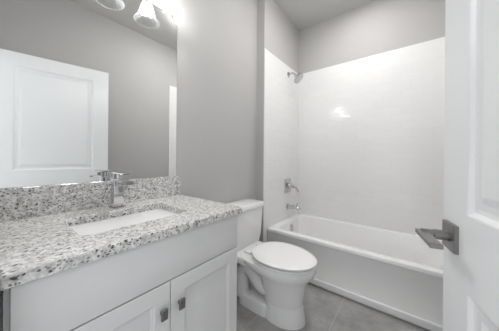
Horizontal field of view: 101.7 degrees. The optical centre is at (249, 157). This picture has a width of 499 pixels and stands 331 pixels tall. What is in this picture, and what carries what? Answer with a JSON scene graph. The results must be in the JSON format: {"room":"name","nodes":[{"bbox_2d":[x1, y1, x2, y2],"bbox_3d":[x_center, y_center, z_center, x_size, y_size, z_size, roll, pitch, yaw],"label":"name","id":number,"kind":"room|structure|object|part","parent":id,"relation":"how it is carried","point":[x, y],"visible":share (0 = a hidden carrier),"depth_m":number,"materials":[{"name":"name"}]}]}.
{"room":"bathroom","nodes":[
{"label":"bathroom","id":0,"kind":"room"},
{"bbox_2d":[11,0,256,203],"bbox_3d":[-0.240,-0.275,1.750,0.120,2.732,2.671,0,0,38],"label":"wall","id":1,"kind":"structure","parent":0,"point":[217,39],"depth_m":1.62,"materials":[{"name":"grey paint"}]},
{"bbox_2d":[0,0,176,187],"bbox_3d":[-0.710,-0.401,1.041,0.006,1.033,0.748,0,0,38],"label":"wall mirror","id":2,"kind":"object","parent":1,"relation":"attached to","point":[88,88],"visible":1,"depth_m":0.95,"materials":[{"name":"white mirror"}]},
{"bbox_2d":[0,176,180,221],"bbox_3d":[-0.700,0.178,1.049,0.020,0.124,0.768,0,0,38],"label":"backsplash","id":3,"kind":"structure","parent":1,"relation":"attached to","point":[16,203],"depth_m":0.91,"materials":[{"name":"stone"}]},
{"bbox_2d":[256,0,298,241],"bbox_3d":[0.383,-0.270,2.379,0.091,2.732,0.913,0,0,38],"label":"wall","id":4,"kind":"structure","parent":0,"point":[276,33],"depth_m":2.04,"materials":[{"name":"grey paint"}]},
{"bbox_2d":[263,48,298,241],"bbox_3d":[0.380,0.014,2.296,0.010,2.165,0.784,0,0,38],"label":"tile surround","id":5,"kind":"object","parent":4,"relation":"attached to","point":[281,94],"depth_m":2.21,"materials":[{"name":"white tile"}]},
{"bbox_2d":[284,178,298,192],"bbox_3d":[0.490,0.322,2.341,0.114,0.160,0.156,0,0,38],"label":"shower valve","id":6,"kind":"object","parent":4,"relation":"attached to","point":[287,182],"visible":1,"depth_m":2.33,"materials":[{"name":"silver metal"}]},
{"bbox_2d":[286,203,300,211],"bbox_3d":[0.509,0.563,2.324,0.167,0.091,0.072,0,0,38],"label":"tub spout","id":7,"kind":"object","parent":4,"relation":"attached to","point":[296,207],"visible":1,"depth_m":2.31,"materials":[{"name":"silver metal"}]},
{"bbox_2d":[287,72,302,83],"bbox_3d":[0.525,-0.928,2.322,0.175,0.151,0.124,0,0,38],"label":"shower fixture","id":8,"kind":"object","parent":4,"relation":"attached to","point":[298,77],"visible":1,"depth_m":2.30,"materials":[{"name":"silver metal"}]},
{"bbox_2d":[273,0,374,30],"bbox_3d":[0.461,-1.665,1.214,1.865,0.060,2.671,0,0,38],"label":"ceiling","id":9,"kind":"structure","parent":0,"point":[303,14],"depth_m":2.23,"materials":[{"name":"grey paint"}]},
{"bbox_2d":[236,283,428,330],"bbox_3d":[0.192,1.125,0.900,1.865,0.060,3.468,0,0,38],"label":"floor","id":10,"kind":"structure","parent":0,"point":[325,310],"depth_m":1.39,"materials":[{"name":"grey tile"}]},
{"bbox_2d":[0,215,236,330],"bbox_3d":[-0.496,0.681,0.872,0.562,0.816,0.754,0,0,38],"label":"vanity cabinet","id":11,"kind":"object","parent":10,"relation":"on","point":[187,280],"visible":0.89,"depth_m":0.66,"materials":[{"name":"white paint"}]},
{"bbox_3d":[-0.406,0.708,0.585,0.018,0.539,0.372,0,0,38],"label":"door","id":12,"kind":"part","parent":11,"relation":"part of","materials":[{"name":"white paint"}]},
{"bbox_2d":[0,195,241,290],"bbox_3d":[-0.490,0.257,0.885,0.554,0.031,0.768,0,0,38],"label":"countertop","id":13,"kind":"structure","parent":11,"relation":"on","point":[33,248],"depth_m":0.65,"materials":[{"name":"stone"}]},
{"bbox_2d":[109,172,133,208],"bbox_3d":[-0.600,0.155,0.957,0.161,0.172,0.054,0,0,38],"label":"sink faucet","id":14,"kind":"object","parent":13,"relation":"on","point":[118,183],"visible":1,"depth_m":0.97,"materials":[{"name":"silver metal"}]},
{"bbox_3d":[-0.606,0.073,0.962,0.133,0.008,0.036,0,0,38],"label":"lever handle","id":15,"kind":"part","parent":14,"relation":"part of","materials":[{"name":"silver metal"}]},
{"bbox_3d":[-0.582,0.119,0.943,0.115,0.031,0.038,0,0,38],"label":"spout","id":16,"kind":"part","parent":14,"relation":"part of","materials":[{"name":"silver metal"}]},
{"bbox_2d":[69,209,176,234],"bbox_3d":[-0.500,0.346,0.862,0.320,0.146,0.446,0,0,38],"label":"undermount sink","id":17,"kind":"object","parent":13,"relation":"in","point":[99,226],"visible":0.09,"depth_m":0.86,"materials":[{"name":"white ceramic"}]},
{"bbox_3d":[-0.293,0.532,0.693,0.024,0.037,0.023,0,0,38],"label":"knob","id":18,"kind":"part","parent":11,"relation":"part of","materials":[{"name":"silver metal"}]},
{"bbox_3d":[-0.251,0.532,0.747,0.024,0.037,0.023,0,0,38],"label":"knob","id":19,"kind":"part","parent":11,"relation":"part of","materials":[{"name":"silver metal"}]},
{"bbox_3d":[-0.180,0.710,0.875,0.018,0.539,0.358,0,0,38],"label":"door","id":20,"kind":"part","parent":11,"relation":"part of","materials":[{"name":"white paint"}]},
{"bbox_2d":[227,199,316,329],"bbox_3d":[0.126,0.737,1.512,0.743,0.715,0.466,0,0,38],"label":"toilet","id":21,"kind":"object","parent":10,"relation":"on","point":[273,278],"visible":0.9,"depth_m":1.39,"materials":[{"name":"white ceramic"}]},
{"bbox_3d":[-0.081,0.399,1.675,0.212,0.043,0.466,0,0,38],"label":"tank lid","id":22,"kind":"part","parent":21,"relation":"part of","materials":[{"name":"white ceramic"}]},
{"bbox_3d":[-0.083,0.565,1.676,0.194,0.290,0.444,0,0,38],"label":"tank","id":23,"kind":"part","parent":21,"relation":"part of","materials":[{"name":"white ceramic"}]},
{"bbox_3d":[0.236,0.677,1.427,0.466,0.021,0.374,0,0,38],"label":"seat lid","id":24,"kind":"part","parent":21,"relation":"part of","materials":[{"name":"white plastic"}]},
{"bbox_3d":[0.236,0.704,1.427,0.461,0.014,0.368,0,0,38],"label":"seat","id":25,"kind":"part","parent":21,"relation":"part of","materials":[{"name":"white plastic"}]},
{"bbox_2d":[267,213,442,330],"bbox_3d":[0.992,0.904,1.853,1.514,0.395,0.723,0,0,38],"label":"bathtub","id":26,"kind":"object","parent":10,"relation":"on","point":[397,274],"visible":0.54,"depth_m":1.60,"materials":[{"name":"white ceramic"}]},
{"bbox_2d":[299,0,444,73],"bbox_3d":[1.267,-0.262,2.193,1.534,2.732,0.120,0,0,38],"label":"wall","id":27,"kind":"structure","parent":0,"point":[375,27],"depth_m":2.13,"materials":[{"name":"grey paint"}]},
{"bbox_2d":[298,37,444,234],"bbox_3d":[1.225,0.021,2.142,1.534,2.165,0.010,0,0,38],"label":"tile surround","id":28,"kind":"object","parent":27,"relation":"attached to","point":[371,130],"depth_m":2.08,"materials":[{"name":"white tile"}]},
{"bbox_3d":[-0.339,-0.276,0.202,1.625,2.732,0.120,0,0,38],"label":"wall","id":29,"kind":"structure","parent":0,"visible":0},
{"bbox_2d":[415,0,498,330],"bbox_3d":[0.345,0.105,0.211,0.107,1.957,0.796,0,0,26],"label":"door","id":30,"kind":"structure","parent":29,"relation":"in","point":[469,234],"depth_m":0.44,"materials":[{"name":"white paint"}]},
{"bbox_3d":[0.439,0.197,0.500,0.024,0.011,0.111,0,0,26],"label":"lever","id":31,"kind":"part","parent":30,"relation":"part of","materials":[{"name":"silver metal"}]},
{"bbox_3d":[0.507,0.197,0.514,0.010,0.067,0.067,0,0,26],"label":"handle","id":32,"kind":"part","parent":30,"relation":"part of","materials":[{"name":"silver metal"}]}
]}

